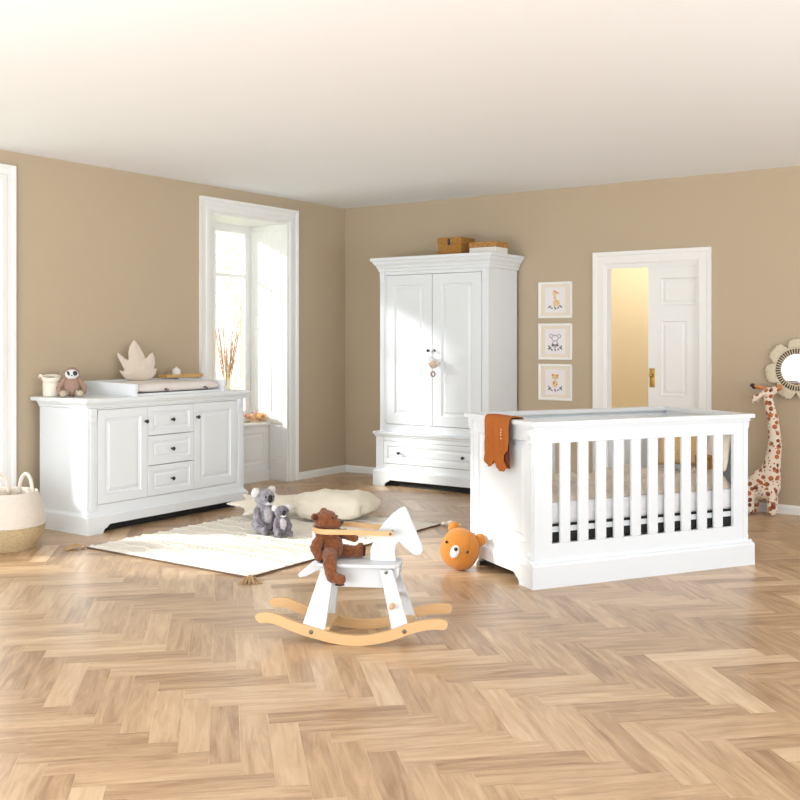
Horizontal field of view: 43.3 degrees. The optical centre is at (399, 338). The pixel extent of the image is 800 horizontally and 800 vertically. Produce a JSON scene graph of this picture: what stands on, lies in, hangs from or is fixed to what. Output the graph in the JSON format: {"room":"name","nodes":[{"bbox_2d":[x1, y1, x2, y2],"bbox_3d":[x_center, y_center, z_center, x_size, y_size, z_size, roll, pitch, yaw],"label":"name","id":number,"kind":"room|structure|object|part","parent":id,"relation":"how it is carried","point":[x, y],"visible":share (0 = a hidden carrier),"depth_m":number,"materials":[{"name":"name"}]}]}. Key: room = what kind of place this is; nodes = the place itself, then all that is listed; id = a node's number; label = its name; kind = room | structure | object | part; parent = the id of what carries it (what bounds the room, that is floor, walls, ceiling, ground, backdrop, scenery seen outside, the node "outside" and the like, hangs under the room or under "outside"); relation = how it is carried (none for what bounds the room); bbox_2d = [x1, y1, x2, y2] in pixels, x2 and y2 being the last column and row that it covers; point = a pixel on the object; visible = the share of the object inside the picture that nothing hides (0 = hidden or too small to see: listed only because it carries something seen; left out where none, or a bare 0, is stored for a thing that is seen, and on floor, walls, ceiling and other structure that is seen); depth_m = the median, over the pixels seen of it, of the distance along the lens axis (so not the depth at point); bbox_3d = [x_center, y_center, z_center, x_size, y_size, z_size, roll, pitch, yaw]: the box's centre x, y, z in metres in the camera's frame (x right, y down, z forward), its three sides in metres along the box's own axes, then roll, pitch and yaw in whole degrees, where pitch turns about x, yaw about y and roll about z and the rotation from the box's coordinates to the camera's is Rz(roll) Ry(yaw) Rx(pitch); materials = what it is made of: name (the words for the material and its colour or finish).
{"room":"children's room","nodes":[
{"label":"children's room","id":0,"kind":"room"},
{"bbox_2d":[0,150,344,492],"bbox_3d":[-3.574,0.011,6.553,0.550,2.704,9.890,0,0,35],"label":"wall","id":1,"kind":"structure","parent":0,"point":[107,259],"depth_m":8.07,"materials":[{"name":"beige paint"}]},
{"bbox_2d":[0,164,15,487],"bbox_3d":[-3.589,0.063,6.497,0.569,2.600,2.136,0,0,35],"label":"window","id":2,"kind":"structure","parent":1,"relation":"in","point":[7,172],"depth_m":7.17,"materials":[{"name":"paint"}]},
{"bbox_2d":[199,195,298,483],"bbox_3d":[-1.576,0.063,9.370,0.569,2.600,1.280,0,0,35],"label":"window","id":3,"kind":"structure","parent":1,"relation":"in","point":[263,229],"depth_m":9.69,"materials":[{"name":"paint"}]},
{"bbox_3d":[-1.783,-0.148,9.515,0.062,1.902,1.000,0,0,35],"label":"frame","id":4,"kind":"part","parent":3,"relation":"part of","materials":[{"name":"paint"}]},
{"bbox_2d":[243,410,266,422],"bbox_3d":[-1.414,0.745,9.690,0.195,0.112,0.330,0,0,25],"label":"dried flowers","id":5,"kind":"object","parent":3,"relation":"on","point":[255,416],"visible":0.99,"depth_m":9.69,"materials":[{"name":"orange plant"}]},
{"bbox_3d":[-1.655,0.817,9.425,0.295,0.023,1.000,0,0,35],"label":"sill","id":6,"kind":"part","parent":3,"relation":"part of","materials":[{"name":"paint"}]},
{"bbox_3d":[-1.628,0.640,9.476,0.104,0.330,0.104,0,0,35],"label":"glass vase","id":7,"kind":"object","parent":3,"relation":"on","visible":0},
{"bbox_2d":[215,321,238,388],"bbox_3d":[-1.624,0.305,9.475,0.110,0.966,0.303,0,0,39],"label":"dried pampas","id":8,"kind":"object","parent":7,"relation":"in","point":[221,361],"visible":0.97,"depth_m":9.46,"materials":[{"name":"beige plant"}]},
{"bbox_3d":[-1.629,0.346,9.476,0.063,0.884,0.253,0,0,35],"label":"stem","id":9,"kind":"part","parent":8,"relation":"part of","materials":[{"name":"brown plant"}]},
{"bbox_2d":[299,465,345,479],"bbox_3d":[-3.373,1.328,6.347,0.016,0.070,9.784,0,0,35],"label":"baseboard","id":10,"kind":"structure","parent":1,"relation":"attached to","point":[342,468],"depth_m":10.04,"materials":[{"name":"paint"}]},
{"bbox_2d":[0,472,799,799],"bbox_3d":[0.721,1.393,4.709,9.800,0.060,11.800,0,0,35],"label":"floor","id":11,"kind":"structure","parent":0,"point":[122,677],"depth_m":4.00,"materials":[{"name":"brown wood"}]},
{"bbox_2d":[0,472,45,552],"bbox_3d":[-2.567,1.125,6.584,0.483,0.475,0.482,0,0,35],"label":"laundry basket","id":12,"kind":"object","parent":11,"relation":"on","point":[22,511],"visible":1,"depth_m":6.45,"materials":[{"name":"wicker"}]},
{"bbox_3d":[-2.672,0.968,6.701,0.162,0.160,0.038,0,0,-37],"label":"handle","id":13,"kind":"part","parent":12,"relation":"part of","materials":[{"name":"beige fabric"}]},
{"bbox_3d":[-2.493,0.968,6.721,0.145,0.160,0.033,0,0,24],"label":"handle","id":14,"kind":"part","parent":12,"relation":"part of","materials":[{"name":"beige fabric"}]},
{"bbox_2d":[30,389,250,535],"bbox_3d":[-1.954,0.890,7.793,0.640,0.945,1.629,0,0,35],"label":"dresser","id":15,"kind":"object","parent":11,"relation":"on","point":[107,462],"visible":0.98,"depth_m":7.36,"materials":[{"name":"white wood"}]},
{"bbox_2d":[38,374,61,396],"bbox_3d":[-2.538,0.335,7.330,0.156,0.165,0.141,0,0,35],"label":"pot","id":16,"kind":"object","parent":15,"relation":"on","point":[50,381],"visible":0.95,"depth_m":7.27,"materials":[{"name":"white ceramic"}]},
{"bbox_3d":[-2.532,0.356,7.325,0.126,0.122,0.126,0,0,35],"label":"pot","id":17,"kind":"part","parent":16,"relation":"part of","materials":[{"name":"white ceramic"}]},
{"bbox_2d":[56,367,86,396],"bbox_3d":[-2.369,0.310,7.274,0.216,0.214,0.160,0,0,-17],"label":"toy","id":18,"kind":"object","parent":15,"relation":"on","point":[71,384],"visible":1,"depth_m":7.26,"materials":[{"name":"brown fabric"}]},
{"bbox_3d":[-2.438,0.341,7.259,0.074,0.124,0.074,0,0,-17],"label":"arm","id":19,"kind":"part","parent":18,"relation":"part of"},
{"bbox_3d":[-2.407,0.392,7.230,0.049,0.049,0.100,0,0,2],"label":"leg","id":20,"kind":"part","parent":18,"relation":"part of","materials":[{"name":"beige fabric"}]},
{"bbox_3d":[-2.312,0.392,7.259,0.049,0.049,0.100,0,0,-36],"label":"leg","id":21,"kind":"part","parent":18,"relation":"part of","materials":[{"name":"beige fabric"}]},
{"bbox_3d":[-2.302,0.341,7.300,0.074,0.124,0.074,0,0,-17],"label":"arm","id":22,"kind":"part","parent":18,"relation":"part of"},
{"bbox_3d":[-1.998,0.832,7.262,0.022,0.664,0.450,0,0,35],"label":"door","id":23,"kind":"part","parent":15,"relation":"part of","materials":[{"name":"white wood"}]},
{"bbox_2d":[84,377,225,396],"bbox_3d":[-1.890,0.367,7.822,0.592,0.100,0.914,0,0,35],"label":"tray","id":24,"kind":"object","parent":15,"relation":"on","point":[98,387],"visible":0.55,"depth_m":7.53,"materials":[{"name":"white wood"}]},
{"bbox_2d":[111,379,218,391],"bbox_3d":[-1.887,0.363,7.819,0.560,0.072,0.850,0,0,35],"label":"changing pad","id":25,"kind":"object","parent":24,"relation":"in","point":[161,385],"visible":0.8,"depth_m":7.72,"materials":[{"name":"fabric"}]},
{"bbox_2d":[117,340,156,380],"bbox_3d":[-2.079,0.169,7.981,0.309,0.319,0.075,0,0,-38],"label":"cushion","id":26,"kind":"object","parent":25,"relation":"on","point":[137,367],"visible":1,"depth_m":7.97,"materials":[{"name":"beige fabric"}]},
{"bbox_2d":[158,373,202,377],"bbox_3d":[-1.820,0.304,8.380,0.105,0.026,0.406,0,0,35],"label":"wooden tray","id":27,"kind":"object","parent":24,"relation":"on","point":[187,374],"visible":0.99,"depth_m":8.31,"materials":[{"name":"brown wood"}]},
{"bbox_2d":[172,367,180,374],"bbox_3d":[-1.848,0.266,8.330,0.068,0.074,0.068,0,0,35],"label":"jar","id":28,"kind":"object","parent":27,"relation":"on","point":[175,370],"visible":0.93,"depth_m":8.30,"materials":[{"name":"white ceramic"}]},
{"bbox_3d":[-1.736,1.052,7.636,0.022,0.223,0.453,0,0,35],"label":"drawer","id":29,"kind":"part","parent":15,"relation":"part of","materials":[{"name":"white wood"}]},
{"bbox_3d":[-1.736,0.828,7.636,0.022,0.216,0.453,0,0,35],"label":"drawer","id":30,"kind":"part","parent":15,"relation":"part of","materials":[{"name":"white wood"}]},
{"bbox_3d":[-1.736,0.608,7.636,0.022,0.215,0.453,0,0,35],"label":"drawer","id":31,"kind":"part","parent":15,"relation":"part of","materials":[{"name":"white wood"}]},
{"bbox_3d":[-1.472,0.832,8.014,0.022,0.664,0.459,0,0,35],"label":"door","id":32,"kind":"part","parent":15,"relation":"part of","materials":[{"name":"white wood"}]},
{"bbox_2d":[63,508,460,584],"bbox_3d":[-0.873,1.347,6.967,1.732,0.031,2.292,0,0,35],"label":"rug","id":33,"kind":"object","parent":11,"relation":"on","point":[229,546],"visible":0.6,"depth_m":6.56,"materials":[{"name":"beige fabric"}]},
{"bbox_2d":[227,493,296,514],"bbox_3d":[-1.008,1.241,7.647,0.522,0.130,0.491,0,0,-44],"label":"cushion","id":34,"kind":"object","parent":33,"relation":"on","point":[249,504],"visible":0.51,"depth_m":7.59,"materials":[{"name":"beige fabric"}]},
{"bbox_2d":[251,486,275,534],"bbox_3d":[-0.936,1.182,6.986,0.201,0.325,0.221,0,0,43],"label":"toy","id":35,"kind":"object","parent":33,"relation":"on","point":[263,517],"visible":0.89,"depth_m":6.94,"materials":[{"name":"grey fur"}]},
{"bbox_3d":[-0.963,1.232,6.922,0.110,0.147,0.071,0,0,43],"label":"arm","id":36,"kind":"part","parent":35,"relation":"part of"},
{"bbox_3d":[-0.946,1.308,6.920,0.124,0.068,0.067,0,0,43],"label":"leg","id":37,"kind":"part","parent":35,"relation":"part of","materials":[{"name":"grey fabric"}]},
{"bbox_2d":[271,504,292,537],"bbox_3d":[-0.805,1.234,6.872,0.149,0.220,0.136,0,0,-27],"label":"toy","id":38,"kind":"object","parent":33,"relation":"on","point":[282,525],"visible":1,"depth_m":6.84,"materials":[{"name":"grey fur"}]},
{"bbox_3d":[-0.827,1.319,6.831,0.044,0.046,0.082,0,0,-27],"label":"leg","id":39,"kind":"part","parent":38,"relation":"part of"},
{"bbox_3d":[-0.836,1.267,6.838,0.048,0.098,0.072,0,0,-27],"label":"arm","id":40,"kind":"part","parent":38,"relation":"part of"},
{"bbox_3d":[-0.759,1.267,6.877,0.050,0.099,0.075,0,0,-27],"label":"arm","id":41,"kind":"part","parent":38,"relation":"part of"},
{"bbox_3d":[-0.760,1.319,6.866,0.045,0.047,0.083,0,0,-27],"label":"leg","id":42,"kind":"part","parent":38,"relation":"part of","materials":[{"name":"grey fabric"}]},
{"bbox_2d":[293,488,381,519],"bbox_3d":[-0.483,1.233,7.593,0.680,0.220,0.538,0,0,5],"label":"floor cushion","id":43,"kind":"object","parent":33,"relation":"on","point":[347,504],"visible":0.9,"depth_m":7.40,"materials":[{"name":"beige fabric"}]},
{"bbox_2d":[255,506,451,645],"bbox_3d":[-0.204,1.063,4.622,0.869,0.601,0.300,0,0,7],"label":"rocking horse","id":44,"kind":"object","parent":11,"relation":"on","point":[382,568],"visible":0.93,"depth_m":4.55},
{"bbox_3d":[-0.369,1.168,4.544,0.144,0.270,0.061,0,0,7],"label":"leg","id":45,"kind":"part","parent":44,"relation":"part of","materials":[{"name":"white paint"}]},
{"bbox_3d":[-0.345,1.168,4.737,0.144,0.270,0.061,0,0,7],"label":"leg","id":46,"kind":"part","parent":44,"relation":"part of","materials":[{"name":"white paint"}]},
{"bbox_2d":[310,508,365,585],"bbox_3d":[-0.296,0.941,4.605,0.214,0.316,0.241,0,0,28],"label":"teddy bear","id":47,"kind":"object","parent":44,"relation":"on","point":[327,548],"visible":0.91,"depth_m":4.59},
{"bbox_3d":[-0.373,0.941,4.584,0.064,0.134,0.075,0,0,18],"label":"arm","id":48,"kind":"part","parent":47,"relation":"part of"},
{"bbox_3d":[-0.308,1.019,4.539,0.087,0.152,0.173,0,0,-24],"label":"leg","id":49,"kind":"part","parent":47,"relation":"part of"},
{"bbox_3d":[-0.265,0.908,4.677,0.148,0.065,0.057,0,0,7],"label":"arm","id":50,"kind":"part","parent":47,"relation":"part of"},
{"bbox_3d":[-0.246,0.977,4.662,0.170,0.072,0.067,0,0,7],"label":"leg","id":51,"kind":"part","parent":47,"relation":"part of","materials":[{"name":"brown fabric"}]},
{"bbox_3d":[-0.187,1.021,4.620,0.388,0.016,0.192,0,0,7],"label":"seat","id":52,"kind":"part","parent":44,"relation":"part of","materials":[{"name":"white paint"}]},
{"bbox_3d":[-0.024,1.171,4.496,0.155,0.275,0.050,0,0,34],"label":"leg","id":53,"kind":"part","parent":44,"relation":"part of","materials":[{"name":"white paint"}]},
{"bbox_3d":[0.001,1.171,4.700,0.155,0.275,0.050,0,0,-20],"label":"leg","id":54,"kind":"part","parent":44,"relation":"part of","materials":[{"name":"white paint"}]},
{"bbox_2d":[370,252,523,493],"bbox_3d":[0.425,0.305,9.292,1.306,2.116,0.598,0,0,35],"label":"wardrobe","id":55,"kind":"object","parent":11,"relation":"on","point":[462,307],"visible":0.88,"depth_m":9.07,"materials":[{"name":"white wood"}]},
{"bbox_3d":[0.085,0.100,9.257,0.509,1.375,0.022,0,0,35],"label":"door","id":56,"kind":"part","parent":55,"relation":"part of","materials":[{"name":"white wood"}]},
{"bbox_3d":[0.284,1.050,9.092,1.054,0.204,0.022,0,0,35],"label":"drawer","id":57,"kind":"part","parent":55,"relation":"part of","materials":[{"name":"white wood"}]},
{"bbox_2d":[427,349,440,376],"bbox_3d":[0.301,0.215,9.024,0.104,0.253,0.118,0,0,-15],"label":"toy","id":58,"kind":"object","parent":55,"relation":"hanging from","point":[432,362],"visible":1,"depth_m":9.00,"materials":[{"name":"white fabric"}]},
{"bbox_3d":[0.425,-0.688,9.292,1.306,0.131,0.598,0,0,35],"label":"cornice","id":59,"kind":"part","parent":55,"relation":"part of","materials":[{"name":"white wood"}]},
{"bbox_2d":[437,237,474,254],"bbox_3d":[0.512,-0.837,9.212,0.253,0.166,0.254,0,0,35],"label":"woven box","id":60,"kind":"object","parent":55,"relation":"on","point":[449,245],"visible":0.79,"depth_m":9.11,"materials":[{"name":"brown wicker"}]},
{"bbox_3d":[0.514,-0.891,9.214,0.253,0.056,0.248,0,0,35],"label":"lid","id":61,"kind":"part","parent":60,"relation":"part of","materials":[{"name":"brown wicker"}]},
{"bbox_3d":[0.507,0.100,8.961,0.509,1.375,0.022,0,0,35],"label":"door","id":62,"kind":"part","parent":55,"relation":"part of","materials":[{"name":"white wood"}]},
{"bbox_2d":[469,241,507,253],"bbox_3d":[0.792,-0.807,9.019,0.278,0.108,0.228,0,0,35],"label":"lidded box","id":63,"kind":"object","parent":55,"relation":"on","point":[489,246],"visible":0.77,"depth_m":8.93,"materials":[{"name":"wicker"}]},
{"bbox_3d":[0.792,-0.838,9.019,0.278,0.048,0.228,0,0,35],"label":"lid","id":64,"kind":"part","parent":63,"relation":"part of","materials":[{"name":"wicker"}]},
{"bbox_2d":[440,521,485,569],"bbox_3d":[0.364,1.225,5.949,0.260,0.276,0.191,0,0,35],"label":"cushion","id":65,"kind":"object","parent":11,"relation":"on","point":[460,547],"visible":1,"depth_m":5.90,"materials":[{"name":"orange fabric"}]},
{"bbox_2d":[464,406,754,589],"bbox_3d":[1.271,0.908,6.146,1.564,0.910,0.800,0,0,-24],"label":"cot","id":66,"kind":"object","parent":11,"relation":"on","point":[512,508],"visible":0.93,"depth_m":5.81,"materials":[{"name":"white wood"}]},
{"bbox_2d":[484,413,523,471],"bbox_3d":[0.604,0.595,5.797,0.140,0.314,0.284,0,0,-24],"label":"romper","id":67,"kind":"object","parent":66,"relation":"hanging from","point":[497,426],"visible":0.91,"depth_m":5.76,"materials":[{"name":"orange fabric"}]},
{"bbox_3d":[0.599,0.909,5.849,0.035,0.867,0.744,0,0,-24],"label":"panel","id":68,"kind":"part","parent":66,"relation":"part of","materials":[{"name":"white wood"}]},
{"bbox_3d":[1.125,0.864,6.475,1.432,0.738,0.022,0,0,-24],"label":"frame","id":69,"kind":"part","parent":66,"relation":"part of","materials":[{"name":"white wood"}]},
{"bbox_3d":[1.271,0.474,6.146,1.564,0.042,0.800,0,0,-24],"label":"rail","id":70,"kind":"part","parent":66,"relation":"part of","materials":[{"name":"white wood"}]},
{"bbox_2d":[552,488,730,523],"bbox_3d":[1.271,0.968,6.146,1.410,0.125,0.670,0,0,-24],"label":"mattress","id":71,"kind":"object","parent":66,"relation":"on","point":[726,491],"visible":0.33,"depth_m":5.84,"materials":[{"name":"white fabric"}]},
{"bbox_2d":[552,463,730,501],"bbox_3d":[1.271,0.839,6.146,1.380,0.130,0.650,0,0,-24],"label":"duvet","id":72,"kind":"object","parent":71,"relation":"on","point":[609,472],"visible":0.36,"depth_m":5.99,"materials":[{"name":"beige fabric"}]},
{"bbox_2d":[658,436,696,465],"bbox_3d":[1.775,0.653,6.391,0.271,0.295,0.117,0,0,20],"label":"cushion","id":73,"kind":"object","parent":72,"relation":"on","point":[693,438],"visible":0.16,"depth_m":6.34,"materials":[{"name":"beige fabric"}]},
{"bbox_2d":[695,455,711,469],"bbox_3d":[1.840,0.746,6.109,0.080,0.090,0.070,0,0,-24],"label":"wicker box","id":74,"kind":"object","parent":72,"relation":"on","point":[709,457],"visible":0.46,"depth_m":6.08,"materials":[{"name":"brown wicker"}]},
{"bbox_2d":[707,434,730,471],"bbox_3d":[1.956,0.688,6.193,0.102,0.233,0.190,0,0,-24],"label":"cushion","id":75,"kind":"object","parent":72,"relation":"on","point":[726,438],"visible":0.47,"depth_m":6.12,"materials":[{"name":"beige fabric"}]},
{"bbox_3d":[1.416,0.864,5.818,1.432,0.738,0.022,0,0,-24],"label":"frame","id":76,"kind":"part","parent":66,"relation":"part of","materials":[{"name":"white wood"}]},
{"bbox_3d":[1.942,0.909,6.444,0.035,0.867,0.744,0,0,-24],"label":"panel","id":77,"kind":"part","parent":66,"relation":"part of","materials":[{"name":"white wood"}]},
{"bbox_2d":[748,383,782,515],"bbox_3d":[2.803,0.853,7.847,0.345,1.014,0.172,0,0,35],"label":"toy","id":78,"kind":"object","parent":11,"relation":"on","point":[764,483],"visible":0.95,"depth_m":7.76,"materials":[{"name":"beige fabric"}]},
{"bbox_2d":[0,0,799,208],"bbox_3d":[0.173,-1.416,3.927,9.800,0.150,9.890,0,0,35],"label":"ceiling","id":79,"kind":"structure","parent":0,"point":[345,104],"depth_m":5.46,"materials":[{"name":"paint"}]},
{"bbox_2d":[345,166,799,505],"bbox_3d":[3.231,0.011,7.768,9.200,2.704,0.090,0,0,35],"label":"wall","id":80,"kind":"structure","parent":0,"point":[750,220],"depth_m":8.73,"materials":[{"name":"beige paint"}]},
{"bbox_2d":[538,323,572,359],"bbox_3d":[1.384,0.023,8.994,0.330,0.324,0.018,0,0,35],"label":"framed print","id":81,"kind":"object","parent":80,"relation":"attached to","point":[555,340],"visible":1,"depth_m":8.99,"materials":[{"name":"paper"}]},
{"bbox_2d":[538,364,572,400],"bbox_3d":[1.384,0.385,8.994,0.330,0.324,0.018,0,0,35],"label":"framed print","id":82,"kind":"object","parent":80,"relation":"attached to","point":[555,381],"visible":1,"depth_m":8.99,"materials":[{"name":"paper"}]},
{"bbox_2d":[538,281,572,317],"bbox_3d":[1.384,-0.348,8.994,0.330,0.324,0.018,0,0,35],"label":"framed print","id":83,"kind":"object","parent":80,"relation":"attached to","point":[555,299],"visible":1,"depth_m":8.99,"materials":[{"name":"paper"}]},
{"bbox_2d":[345,465,799,514],"bbox_3d":[3.200,1.328,7.724,9.200,0.070,0.016,0,0,35],"label":"baseboard","id":84,"kind":"structure","parent":80,"relation":"attached to","point":[783,509],"depth_m":7.95,"materials":[{"name":"paint"}]},
{"bbox_2d":[593,247,711,466],"bbox_3d":[2.131,0.306,8.522,1.033,2.113,0.116,0,0,35],"label":"door","id":85,"kind":"structure","parent":80,"relation":"in","point":[679,279],"depth_m":8.43,"materials":[{"name":"paint"}]},
{"bbox_3d":[2.119,0.328,8.504,0.044,0.160,0.050,0,0,35],"label":"handle","id":86,"kind":"part","parent":85,"relation":"part of","materials":[{"name":"gold metal"}]},
{"bbox_2d":[765,338,799,398],"bbox_3d":[3.070,0.235,7.792,0.489,0.482,0.025,0,0,35],"label":"wall mirror","id":87,"kind":"object","parent":80,"relation":"attached to","point":[784,370],"visible":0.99,"depth_m":7.83,"materials":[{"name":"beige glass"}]},
{"bbox_2d":[782,355,799,384],"bbox_3d":[3.073,0.238,7.795,0.240,0.240,0.006,0,0,35],"label":"mirror glass","id":88,"kind":"object","parent":87,"relation":"attached to","point":[790,363],"depth_m":7.82,"materials":[{"name":"white mirror"}]},
{"bbox_2d":[611,267,647,407],"bbox_3d":[2.813,0.093,9.959,5.200,2.660,0.100,0,0,35],"label":"wall","id":89,"kind":"structure","parent":0,"point":[629,286],"depth_m":10.24,"materials":[{"name":"paint"}]},
{"label":"outside","id":90,"kind":"structure","parent":0,"visible":0},
{"bbox_2d":[216,371,239,388],"bbox_3d":[-17.193,2.113,22.029,39.380,0.100,80.000,0,0,35],"label":"garden","id":91,"kind":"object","parent":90,"point":[218,373],"depth_m":56.98,"materials":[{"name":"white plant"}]},
{"bbox_2d":[216,233,241,383],"bbox_3d":[-2.800,-0.054,17.947,1.589,4.238,1.560,0,0,35],"label":"tree","id":92,"kind":"object","parent":91,"relation":"on","point":[235,242],"visible":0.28,"depth_m":17.89,"materials":[{"name":"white plant"}]},
{"bbox_2d":[216,376,241,389],"bbox_3d":[-2.698,1.318,16.011,3.037,1.556,1.845,0,0,35],"label":"shrub","id":93,"kind":"object","parent":91,"relation":"on","point":[232,384],"visible":0.02,"depth_m":15.69,"materials":[{"name":"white plant"}]}
]}

